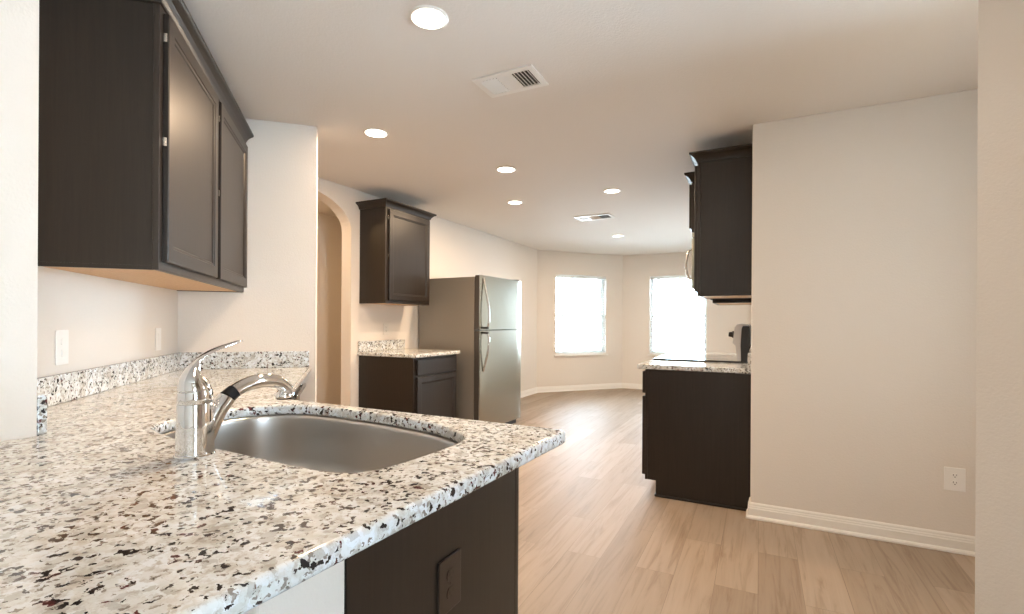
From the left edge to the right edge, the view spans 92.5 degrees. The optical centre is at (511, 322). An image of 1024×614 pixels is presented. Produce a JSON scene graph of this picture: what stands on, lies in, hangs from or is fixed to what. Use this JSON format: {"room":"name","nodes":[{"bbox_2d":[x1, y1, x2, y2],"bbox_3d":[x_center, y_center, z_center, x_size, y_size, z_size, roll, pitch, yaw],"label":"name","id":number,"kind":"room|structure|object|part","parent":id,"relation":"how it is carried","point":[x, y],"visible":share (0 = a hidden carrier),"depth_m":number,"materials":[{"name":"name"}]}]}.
{"room":"kitchen","nodes":[
{"label":"kitchen","id":0,"kind":"room"},
{"bbox_2d":[0,0,38,441],"bbox_3d":[-2.258,-0.029,-0.356,0.490,2.440,4.127,0,0,27],"label":"wall","id":1,"kind":"structure","parent":0,"point":[19,19],"depth_m":1.19,"materials":[{"name":"white paint"}]},
{"bbox_2d":[37,393,46,434],"bbox_3d":[-1.308,0.232,1.298,0.278,0.100,0.020,0,0,27],"label":"backsplash","id":2,"kind":"structure","parent":1,"relation":"attached to","point":[41,398],"depth_m":1.23,"materials":[{"name":"stone"}]},
{"bbox_2d":[37,266,177,377],"bbox_3d":[-1.915,-0.027,2.402,0.198,2.440,2.237,0,0,-18],"label":"wall","id":3,"kind":"structure","parent":0,"point":[108,321],"depth_m":1.99,"materials":[{"name":"white paint"}]},
{"bbox_2d":[55,330,68,364],"bbox_3d":[-1.585,0.089,1.727,0.010,0.122,0.076,0,0,-18],"label":"outlet","id":4,"kind":"object","parent":3,"relation":"attached to","point":[61,336],"visible":1,"depth_m":1.72,"materials":[{"name":"white plastic"}]},
{"bbox_2d":[61,338,65,344],"bbox_3d":[-1.582,0.069,1.728,0.002,0.025,0.031,0,0,-18],"label":"receptacle","id":5,"kind":"object","parent":4,"relation":"attached to","point":[63,341],"depth_m":1.73,"materials":[{"name":"white plastic"}]},
{"bbox_2d":[37,353,179,406],"bbox_3d":[-1.710,0.230,2.126,0.020,0.100,1.551,0,0,-18],"label":"backsplash","id":6,"kind":"structure","parent":3,"relation":"attached to","point":[64,387],"depth_m":1.96,"materials":[{"name":"stone"}]},
{"bbox_2d":[38,0,253,291],"bbox_3d":[-1.550,-0.663,2.256,0.397,0.966,1.442,0,0,-18],"label":"upper cabinet","id":7,"kind":"object","parent":3,"relation":"attached to","point":[143,137],"visible":0.98,"depth_m":1.66,"materials":[{"name":"brown wood"}]},
{"bbox_3d":[-1.301,-0.638,2.010,0.019,0.858,0.662,0,0,-18],"label":"door","id":8,"kind":"part","parent":7,"relation":"part of","materials":[{"name":"brown wood"}]},
{"bbox_3d":[-1.547,-1.115,2.256,0.397,0.062,1.442,0,0,-18],"label":"crown molding","id":9,"kind":"part","parent":7,"relation":"part of","materials":[{"name":"brown wood"}]},
{"bbox_3d":[-1.425,-0.634,2.323,0.019,0.910,1.392,0,0,-18],"label":"frame","id":10,"kind":"part","parent":7,"relation":"part of","materials":[{"name":"brown wood"}]},
{"bbox_3d":[-1.520,-0.639,2.676,0.019,0.858,0.638,0,0,-18],"label":"door","id":11,"kind":"part","parent":7,"relation":"part of","materials":[{"name":"brown wood"}]},
{"bbox_2d":[155,328,160,350],"bbox_3d":[-1.868,0.090,2.589,0.009,0.118,0.072,0,0,-18],"label":"light switch","id":12,"kind":"object","parent":3,"relation":"attached to","point":[157,330],"visible":1,"depth_m":2.57,"materials":[{"name":"white plastic"}]},
{"bbox_2d":[177,118,317,401],"bbox_3d":[-1.628,-0.025,3.057,0.756,2.440,0.120,0,0,-18],"label":"wall","id":13,"kind":"structure","parent":0,"point":[277,308],"depth_m":3.04,"materials":[{"name":"white paint"}]},
{"bbox_2d":[178,351,308,369],"bbox_3d":[-1.623,0.230,2.983,0.719,0.100,0.020,0,0,-18],"label":"backsplash","id":14,"kind":"structure","parent":13,"relation":"attached to","point":[264,359],"depth_m":2.98,"materials":[{"name":"stone"}]},
{"bbox_2d":[244,560,343,613],"bbox_3d":[-0.758,0.760,0.951,1.009,0.879,0.158,0,0,27],"label":"wall","id":15,"kind":"structure","parent":0,"point":[322,593],"depth_m":0.74,"materials":[{"name":"white paint"}]},
{"bbox_2d":[316,213,341,404],"bbox_3d":[-2.187,-0.029,4.691,1.105,2.440,2.600,0,0,27],"label":"wall","id":16,"kind":"structure","parent":0,"point":[329,230],"depth_m":5.74,"materials":[{"name":"white paint"}]},
{"bbox_2d":[318,177,536,406],"bbox_3d":[-0.897,-0.021,5.881,0.120,2.440,5.628,0,0,27],"label":"wall","id":17,"kind":"structure","parent":0,"point":[456,250],"depth_m":5.46,"materials":[{"name":"white paint"}]},
{"bbox_2d":[358,339,404,351],"bbox_3d":[-1.300,0.232,4.931,0.019,0.100,0.670,0,0,27],"label":"backsplash","id":18,"kind":"structure","parent":17,"relation":"attached to","point":[376,345],"depth_m":4.89,"materials":[{"name":"stone"}]},
{"bbox_2d":[383,323,388,334],"bbox_3d":[-1.282,0.071,4.978,0.008,0.118,0.080,0,0,27],"label":"outlet","id":19,"kind":"object","parent":17,"relation":"attached to","point":[385,325],"visible":1,"depth_m":4.98,"materials":[{"name":"white plastic"}]},
{"bbox_2d":[356,198,436,305],"bbox_3d":[-1.132,-0.651,4.864,0.371,0.952,0.775,0,0,27],"label":"upper cabinet","id":20,"kind":"object","parent":17,"relation":"attached to","point":[394,235],"visible":1,"depth_m":4.62,"materials":[{"name":"brown wood"}]},
{"bbox_3d":[-1.129,-1.096,4.864,0.371,0.062,0.775,0,0,27],"label":"crown molding","id":21,"kind":"part","parent":20,"relation":"part of","materials":[{"name":"brown wood"}]},
{"bbox_3d":[-1.020,-0.622,4.807,0.019,0.896,0.675,0,0,27],"label":"frame","id":22,"kind":"part","parent":20,"relation":"part of","materials":[{"name":"brown wood"}]},
{"bbox_3d":[-0.999,-0.626,4.803,0.019,0.844,0.617,0,0,27],"label":"door","id":23,"kind":"part","parent":20,"relation":"part of","materials":[{"name":"brown wood"}]},
{"bbox_2d":[537,250,622,386],"bbox_3d":[1.205,-0.009,8.763,1.744,2.440,0.140,0,0,-22],"label":"wall","id":24,"kind":"structure","parent":0,"point":[552,370],"depth_m":8.67,"materials":[{"name":"white paint"}]},
{"bbox_2d":[554,277,607,355],"bbox_3d":[1.214,-0.115,8.746,1.085,1.425,0.173,0,0,-22],"label":"window","id":25,"kind":"structure","parent":24,"relation":"in","point":[601,281],"depth_m":8.85,"materials":[{"name":"white plastic"}]},
{"bbox_3d":[1.188,-0.450,8.812,0.979,0.712,0.022,0,0,-22],"label":"sash","id":26,"kind":"part","parent":25,"relation":"part of","materials":[{"name":"white plastic"}]},
{"bbox_3d":[1.193,0.207,8.792,0.979,0.682,0.022,0,0,-22],"label":"sash","id":27,"kind":"part","parent":25,"relation":"part of","materials":[{"name":"white plastic"}]},
{"bbox_2d":[556,275,605,353],"bbox_3d":[1.224,-0.134,8.722,1.019,1.382,0.065,0,0,-22],"label":"window blind","id":28,"kind":"object","parent":25,"relation":"attached to","point":[558,276],"visible":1,"depth_m":8.70,"materials":[{"name":"white plastic"}]},
{"bbox_3d":[0.877,-0.126,8.586,0.002,1.330,0.052,0,0,-22],"label":"ladder cord","id":29,"kind":"part","parent":28,"relation":"part of","materials":[{"name":"white fabric"}]},
{"bbox_3d":[1.217,0.546,8.727,1.017,0.022,0.042,0,0,-22],"label":"rail","id":30,"kind":"part","parent":28,"relation":"part of","materials":[{"name":"white"}]},
{"bbox_3d":[1.236,0.585,8.682,1.085,0.025,0.035,0,0,-22],"label":"sill","id":31,"kind":"part","parent":25,"relation":"part of","materials":[{"name":"white"}]},
{"bbox_3d":[1.191,-0.129,8.802,1.023,1.398,0.053,0,0,-22],"label":"frame","id":32,"kind":"part","parent":25,"relation":"part of","materials":[{"name":"white plastic"}]},
{"bbox_2d":[521,383,641,397],"bbox_3d":[0.962,1.160,7.519,5.843,0.097,2.004,0,0,-28],"label":"baseboard","id":33,"kind":"structure","parent":24,"relation":"attached to","point":[535,390],"depth_m":8.66,"materials":[{"name":"white wood"}]},
{"bbox_2d":[183,0,977,255],"bbox_3d":[0.449,-1.273,2.869,8.600,0.080,12.720,0,0,27],"label":"ceiling","id":34,"kind":"structure","parent":0,"point":[635,87],"depth_m":2.54,"materials":[{"name":"white paint"}]},
{"bbox_2d":[363,128,388,137],"bbox_3d":[-0.890,-1.237,3.205,0.160,0.007,0.160,0,0,27],"label":"recessed light","id":35,"kind":"object","parent":34,"relation":"in","point":[372,132],"visible":1,"depth_m":3.19,"materials":[{"name":"white plastic"}]},
{"bbox_2d":[365,129,386,136],"bbox_3d":[-0.890,-1.236,3.205,0.135,0.005,0.135,0,0,27],"label":"diffuser","id":36,"kind":"object","parent":35,"relation":"attached to","point":[369,132],"depth_m":3.19,"materials":[{"name":"white plastic"}]},
{"bbox_2d":[409,5,448,29],"bbox_3d":[-0.338,-1.234,1.989,0.160,0.007,0.160,0,0,27],"label":"recessed light","id":37,"kind":"object","parent":34,"relation":"in","point":[428,17],"visible":1,"depth_m":1.98,"materials":[{"name":"white"}]},
{"bbox_2d":[496,166,515,172],"bbox_3d":[-0.048,-1.232,3.954,0.160,0.007,0.160,0,0,27],"label":"recessed light","id":38,"kind":"object","parent":34,"relation":"in","point":[505,169],"visible":1,"depth_m":3.94,"materials":[{"name":"white plastic"}]},
{"bbox_2d":[498,167,513,171],"bbox_3d":[-0.048,-1.231,3.954,0.135,0.005,0.135,0,0,27],"label":"diffuser","id":39,"kind":"object","parent":38,"relation":"attached to","point":[501,169],"depth_m":3.94,"materials":[{"name":"white plastic"}]},
{"bbox_2d":[472,64,548,97],"bbox_3d":[-0.008,-1.230,2.513,0.335,0.012,0.215,0,0,27],"label":"ceiling vent","id":40,"kind":"object","parent":34,"relation":"in","point":[526,77],"visible":1,"depth_m":2.50,"materials":[{"name":"white metal"}]},
{"bbox_2d":[507,200,522,203],"bbox_3d":[0.031,-1.232,5.039,0.160,0.007,0.160,0,0,27],"label":"recessed light","id":41,"kind":"object","parent":34,"relation":"in","point":[510,201],"visible":1,"depth_m":5.03,"materials":[{"name":"white plastic"}]},
{"bbox_2d":[508,201,521,203],"bbox_3d":[0.031,-1.230,5.039,0.135,0.005,0.135,0,0,27],"label":"diffuser","id":42,"kind":"object","parent":41,"relation":"attached to","point":[510,202],"depth_m":5.03,"materials":[{"name":"white plastic"}]},
{"bbox_2d":[574,213,614,220],"bbox_3d":[0.969,-1.224,5.732,0.420,0.012,0.240,0,0,27],"label":"ceiling vent","id":43,"kind":"object","parent":34,"relation":"in","point":[608,215],"visible":1,"depth_m":5.71,"materials":[{"name":"white metal"}]},
{"bbox_2d":[603,188,620,192],"bbox_3d":[0.935,-1.226,4.579,0.160,0.007,0.160,0,0,27],"label":"recessed light","id":44,"kind":"object","parent":34,"relation":"in","point":[611,190],"visible":1,"depth_m":4.55,"materials":[{"name":"white plastic"}]},
{"bbox_2d":[605,189,618,192],"bbox_3d":[0.935,-1.225,4.579,0.135,0.005,0.135,0,0,27],"label":"diffuser","id":45,"kind":"object","parent":44,"relation":"attached to","point":[606,190],"depth_m":4.56,"materials":[{"name":"white plastic"}]},
{"bbox_2d":[622,252,751,383],"bbox_3d":[3.055,0.002,8.595,2.210,2.440,0.140,0,0,27],"label":"wall","id":46,"kind":"structure","parent":0,"point":[638,270],"depth_m":8.84,"materials":[{"name":"white paint"}]},
{"bbox_2d":[647,278,706,355],"bbox_3d":[2.928,-0.105,8.639,1.017,1.425,0.173,0,0,27],"label":"window","id":47,"kind":"structure","parent":46,"relation":"in","point":[652,282],"depth_m":8.76,"materials":[{"name":"white plastic"}]},
{"bbox_2d":[650,275,706,353],"bbox_3d":[2.916,-0.124,8.616,0.951,1.382,0.065,0,0,27],"label":"window blind","id":48,"kind":"object","parent":47,"relation":"attached to","point":[684,276],"visible":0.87,"depth_m":8.64,"materials":[{"name":"white plastic"}]},
{"bbox_3d":[2.962,-0.440,8.703,0.911,0.712,0.022,0,0,27],"label":"sash","id":49,"kind":"part","parent":47,"relation":"part of","materials":[{"name":"white plastic"}]},
{"bbox_3d":[2.948,0.217,8.683,0.911,0.682,0.022,0,0,27],"label":"sash","id":50,"kind":"part","parent":47,"relation":"part of","materials":[{"name":"white plastic"}]},
{"bbox_2d":[513,388,974,613],"bbox_3d":[0.434,1.237,2.869,8.600,0.060,12.720,0,0,27],"label":"floor","id":51,"kind":"structure","parent":0,"point":[595,537],"depth_m":2.57,"materials":[{"name":"brown wood"}]},
{"bbox_2d":[290,383,305,400],"bbox_3d":[-1.513,0.756,2.670,0.682,0.874,0.594,0,0,-18],"label":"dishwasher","id":52,"kind":"object","parent":51,"relation":"on","point":[299,390],"visible":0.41,"depth_m":2.78,"materials":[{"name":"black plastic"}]},
{"bbox_2d":[359,354,456,417],"bbox_3d":[-1.001,0.758,4.802,0.672,0.878,0.690,0,0,27],"label":"base cabinet","id":53,"kind":"object","parent":51,"relation":"on","point":[425,385],"visible":0.44,"depth_m":4.53,"materials":[{"name":"brown wood"}]},
{"bbox_2d":[357,339,459,357],"bbox_3d":[-0.994,0.251,4.796,0.689,0.134,0.725,0,0,27],"label":"countertop","id":54,"kind":"structure","parent":53,"relation":"on","point":[381,348],"depth_m":4.74,"materials":[{"name":"beige stone"}]},
{"bbox_3d":[-0.729,0.705,4.665,0.018,0.769,0.690,0,0,27],"label":"frame","id":55,"kind":"part","parent":53,"relation":"part of","materials":[{"name":"brown wood"}]},
{"bbox_3d":[-0.710,0.781,4.657,0.021,0.567,0.625,0,0,27],"label":"door","id":56,"kind":"part","parent":53,"relation":"part of","materials":[{"name":"brown wood"}]},
{"bbox_3d":[-0.707,0.410,4.657,0.021,0.136,0.625,0,0,27],"label":"drawer","id":57,"kind":"part","parent":53,"relation":"part of","materials":[{"name":"brown wood"}]},
{"bbox_2d":[309,414,518,613],"bbox_3d":[-0.546,0.761,1.300,0.951,0.878,0.653,0,0,27],"label":"base cabinet","id":58,"kind":"object","parent":51,"relation":"on","point":[397,574],"visible":0.16,"depth_m":1.06,"materials":[{"name":"brown wood"}]},
{"bbox_3d":[-0.139,0.763,1.072,0.018,0.878,0.614,0,0,27],"label":"panel","id":59,"kind":"part","parent":58,"relation":"part of","materials":[{"name":"brown wood"}]},
{"bbox_2d":[437,548,460,613],"bbox_3d":[-0.133,0.560,1.052,0.008,0.117,0.083,0,0,27],"label":"outlet","id":60,"kind":"object","parent":58,"relation":"attached to","point":[449,569],"visible":1,"depth_m":1.04,"materials":[{"name":"black plastic"}]},
{"bbox_2d":[447,585,454,599],"bbox_3d":[-0.131,0.580,1.050,0.002,0.025,0.031,0,0,27],"label":"receptacle","id":61,"kind":"object","parent":60,"relation":"attached to","point":[450,588],"depth_m":1.05,"materials":[{"name":"brown plastic"}]},
{"bbox_2d":[447,567,454,581],"bbox_3d":[-0.130,0.541,1.050,0.002,0.025,0.031,0,0,27],"label":"receptacle","id":62,"kind":"object","parent":60,"relation":"attached to","point":[450,570],"depth_m":1.05,"materials":[{"name":"brown plastic"}]},
{"bbox_2d":[419,275,520,423],"bbox_3d":[-0.431,0.349,5.601,0.888,1.704,0.900,0,0,29],"label":"refrigerator","id":63,"kind":"object","parent":51,"relation":"on","point":[478,316],"visible":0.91,"depth_m":5.24,"materials":[{"name":"silver metal"}]},
{"bbox_3d":[-0.140,-0.203,5.440,0.052,0.562,0.898,0,0,29],"label":"freezer door","id":64,"kind":"part","parent":63,"relation":"part of","materials":[{"name":"grey metal"}]},
{"bbox_3d":[-0.145,0.610,5.440,0.052,1.035,0.898,0,0,29],"label":"fridge door","id":65,"kind":"part","parent":63,"relation":"part of","materials":[{"name":"grey metal"}]},
{"bbox_3d":[-0.265,0.312,5.067,0.079,0.403,0.028,0,0,19],"label":"handle","id":66,"kind":"part","parent":63,"relation":"part of","materials":[{"name":"white metal"}]},
{"bbox_3d":[-0.262,-0.200,5.067,0.079,0.514,0.028,0,0,19],"label":"handle","id":67,"kind":"part","parent":63,"relation":"part of","materials":[{"name":"white metal"}]},
{"bbox_2d":[642,369,750,510],"bbox_3d":[1.319,0.772,3.486,0.688,0.878,0.464,0,0,27],"label":"base cabinet","id":68,"kind":"object","parent":51,"relation":"on","point":[696,426],"visible":0.87,"depth_m":3.28,"materials":[{"name":"brown wood"}]},
{"bbox_3d":[1.026,0.422,3.642,0.021,0.152,0.428,0,0,27],"label":"drawer","id":69,"kind":"part","parent":68,"relation":"part of","materials":[{"name":"brown wood"}]},
{"bbox_3d":[1.024,0.795,3.642,0.021,0.550,0.428,0,0,27],"label":"door","id":70,"kind":"part","parent":68,"relation":"part of","materials":[{"name":"brown wood"}]},
{"bbox_3d":[1.043,0.716,3.632,0.018,0.769,0.452,0,0,27],"label":"frame","id":71,"kind":"part","parent":68,"relation":"part of","materials":[{"name":"brown wood"}]},
{"bbox_2d":[637,350,750,373],"bbox_3d":[1.310,0.265,3.500,0.724,0.134,0.453,0,0,27],"label":"countertop","id":72,"kind":"structure","parent":68,"relation":"on","point":[742,368],"depth_m":3.36,"materials":[{"name":"beige stone"}]},
{"bbox_3d":[1.349,1.202,3.470,0.580,0.017,0.464,0,0,27],"label":"shoe molding","id":73,"kind":"part","parent":68,"relation":"part of","materials":[{"name":"brown wood"}]},
{"bbox_2d":[653,324,750,363],"bbox_3d":[1.568,0.592,4.056,0.741,1.163,0.759,0,0,27],"label":"range","id":74,"kind":"object","parent":51,"relation":"on","point":[741,335],"visible":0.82,"depth_m":3.66,"materials":[{"name":"black metal"}]},
{"bbox_2d":[653,353,747,363],"bbox_3d":[1.591,0.298,4.046,0.693,0.023,0.754,0,0,27],"label":"cooktop","id":75,"kind":"object","parent":74,"relation":"in","point":[670,356],"depth_m":3.87,"materials":[{"name":"grey glass"}]},
{"bbox_3d":[1.910,0.775,4.648,0.682,0.878,0.600,0,0,27],"label":"base cabinet","id":76,"kind":"object","parent":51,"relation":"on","visible":0},
{"bbox_2d":[673,351,736,354],"bbox_3d":[1.897,0.268,4.662,0.724,0.134,0.606,0,0,27],"label":"countertop","id":77,"kind":"structure","parent":76,"relation":"on","point":[682,352],"depth_m":4.72,"materials":[{"name":"beige stone"}]},
{"bbox_3d":[-1.383,0.756,2.149,0.661,0.878,0.460,0,0,-18],"label":"base cabinet","id":78,"kind":"object","parent":51,"relation":"on","visible":0},
{"bbox_2d":[0,351,564,613],"bbox_3d":[-1.105,0.251,1.674,1.517,0.134,2.963,0,0,-38],"label":"countertop","id":79,"kind":"structure","parent":78,"relation":"on","point":[99,515],"depth_m":0.81,"materials":[{"name":"beige stone"}]},
{"bbox_2d":[173,340,293,459],"bbox_3d":[-0.634,0.164,1.143,0.078,0.244,0.282,0,0,27],"label":"faucet","id":80,"kind":"object","parent":79,"relation":"on","point":[200,416],"visible":1,"depth_m":1.04,"materials":[{"name":"silver metal"}]},
{"bbox_3d":[-0.680,0.282,1.051,0.078,0.006,0.078,0,0,27],"label":"plate","id":81,"kind":"part","parent":80,"relation":"part of","materials":[{"name":"silver metal"}]},
{"bbox_3d":[-0.663,0.100,1.084,0.062,0.117,0.140,0,0,27],"label":"lever","id":82,"kind":"part","parent":80,"relation":"part of","materials":[{"name":"silver metal"}]},
{"bbox_2d":[162,414,458,472],"bbox_3d":[-0.556,0.419,1.335,0.924,0.195,0.538,0,0,27],"label":"sink","id":83,"kind":"object","parent":79,"relation":"in","point":[314,442],"visible":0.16,"depth_m":1.62,"materials":[{"name":"silver metal"}]},
{"bbox_2d":[750,89,977,535],"bbox_3d":[2.086,-0.004,2.791,1.295,2.440,0.104,0,0,27],"label":"wall","id":84,"kind":"structure","parent":0,"point":[864,309],"depth_m":2.77,"materials":[{"name":"white paint"}]},
{"bbox_2d":[748,350,750,368],"bbox_3d":[1.625,0.249,3.342,0.020,0.100,0.452,0,0,27],"label":"backsplash","id":85,"kind":"structure","parent":84,"relation":"attached to","point":[749,353],"depth_m":3.14,"materials":[{"name":"stone"}]},
{"bbox_2d":[746,497,974,556],"bbox_3d":[2.062,1.167,2.785,1.320,0.097,0.127,0,0,27],"label":"baseboard","id":86,"kind":"structure","parent":84,"relation":"attached to","point":[875,530],"depth_m":2.76,"materials":[{"name":"white wood"}]},
{"bbox_2d":[944,467,965,491],"bbox_3d":[2.345,0.833,2.594,0.088,0.122,0.008,0,0,27],"label":"wall outlet","id":87,"kind":"object","parent":84,"relation":"attached to","point":[954,478],"visible":1,"depth_m":2.59,"materials":[{"name":"white plastic"}]},
{"bbox_2d":[951,481,958,485],"bbox_3d":[2.344,0.852,2.591,0.031,0.025,0.002,0,0,27],"label":"receptacle","id":88,"kind":"object","parent":87,"relation":"attached to","point":[953,483],"depth_m":2.59,"materials":[{"name":"grey plastic"}]},
{"bbox_2d":[951,473,958,477],"bbox_3d":[2.344,0.813,2.591,0.031,0.025,0.002,0,0,27],"label":"receptacle","id":89,"kind":"object","parent":87,"relation":"attached to","point":[953,475],"depth_m":2.59,"materials":[{"name":"grey plastic"}]},
{"bbox_2d":[975,0,1023,613],"bbox_3d":[1.650,-0.006,0.835,0.120,2.440,1.250,0,0,-33],"label":"wall","id":90,"kind":"structure","parent":0,"point":[999,492],"depth_m":1.29,"materials":[{"name":"white paint"}]},
{"bbox_3d":[2.865,0.001,5.614,0.140,2.440,5.635,0,0,27],"label":"wall","id":91,"kind":"structure","parent":0,"visible":0},
{"bbox_2d":[684,172,694,232],"bbox_3d":[1.703,-0.904,3.980,0.469,0.445,0.860,0,0,27],"label":"upper cabinet","id":92,"kind":"object","parent":91,"relation":"attached to","point":[690,176],"visible":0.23,"depth_m":3.72,"materials":[{"name":"brown wood"}]},
{"bbox_2d":[685,233,693,289],"bbox_3d":[1.699,-0.464,3.983,0.469,0.431,0.752,0,0,27],"label":"microwave","id":93,"kind":"object","parent":92,"relation":"attached to","point":[692,248],"visible":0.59,"depth_m":3.73,"materials":[{"name":"silver plastic"}]},
{"bbox_3d":[1.359,-0.445,3.771,0.054,0.247,0.018,0,0,27],"label":"handle","id":94,"kind":"part","parent":93,"relation":"part of","materials":[{"name":"white metal"}]},
{"bbox_3d":[1.510,-0.446,3.976,0.033,0.389,0.568,0,0,27],"label":"door","id":95,"kind":"part","parent":93,"relation":"part of","materials":[{"name":"silver metal"}]},
{"bbox_3d":[1.704,-1.095,3.980,0.469,0.062,0.860,0,0,27],"label":"crown molding","id":96,"kind":"part","parent":92,"relation":"part of","materials":[{"name":"brown wood"}]},
{"bbox_3d":[1.444,-0.881,3.902,0.019,0.337,0.362,0,0,27],"label":"door","id":97,"kind":"part","parent":92,"relation":"part of","materials":[{"name":"brown wood"}]},
{"bbox_3d":[1.546,-0.876,4.059,0.019,0.389,0.760,0,0,27],"label":"frame","id":98,"kind":"part","parent":92,"relation":"part of","materials":[{"name":"brown wood"}]},
{"bbox_2d":[689,143,751,298],"bbox_3d":[1.456,-0.650,3.396,0.379,0.955,0.500,0,0,27],"label":"upper cabinet","id":99,"kind":"object","parent":91,"relation":"attached to","point":[723,176],"visible":0.88,"depth_m":3.21,"materials":[{"name":"brown wood"}]},
{"bbox_3d":[1.333,-0.627,3.486,0.019,0.847,0.426,0,0,27],"label":"door","id":100,"kind":"part","parent":99,"relation":"part of","materials":[{"name":"brown wood"}]},
{"bbox_3d":[1.351,-0.623,3.477,0.019,0.899,0.450,0,0,27],"label":"frame","id":101,"kind":"part","parent":99,"relation":"part of","materials":[{"name":"brown wood"}]},
{"bbox_3d":[1.459,-1.097,3.396,0.379,0.062,0.500,0,0,27],"label":"crown molding","id":102,"kind":"part","parent":99,"relation":"part of","materials":[{"name":"brown wood"}]},
{"bbox_2d":[710,298,751,304],"bbox_3d":[2.061,-0.646,4.593,0.379,0.955,0.650,0,0,27],"label":"upper cabinet","id":103,"kind":"object","parent":91,"relation":"attached to","point":[748,301],"visible":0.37,"depth_m":4.33,"materials":[{"name":"brown wood"}]}
]}

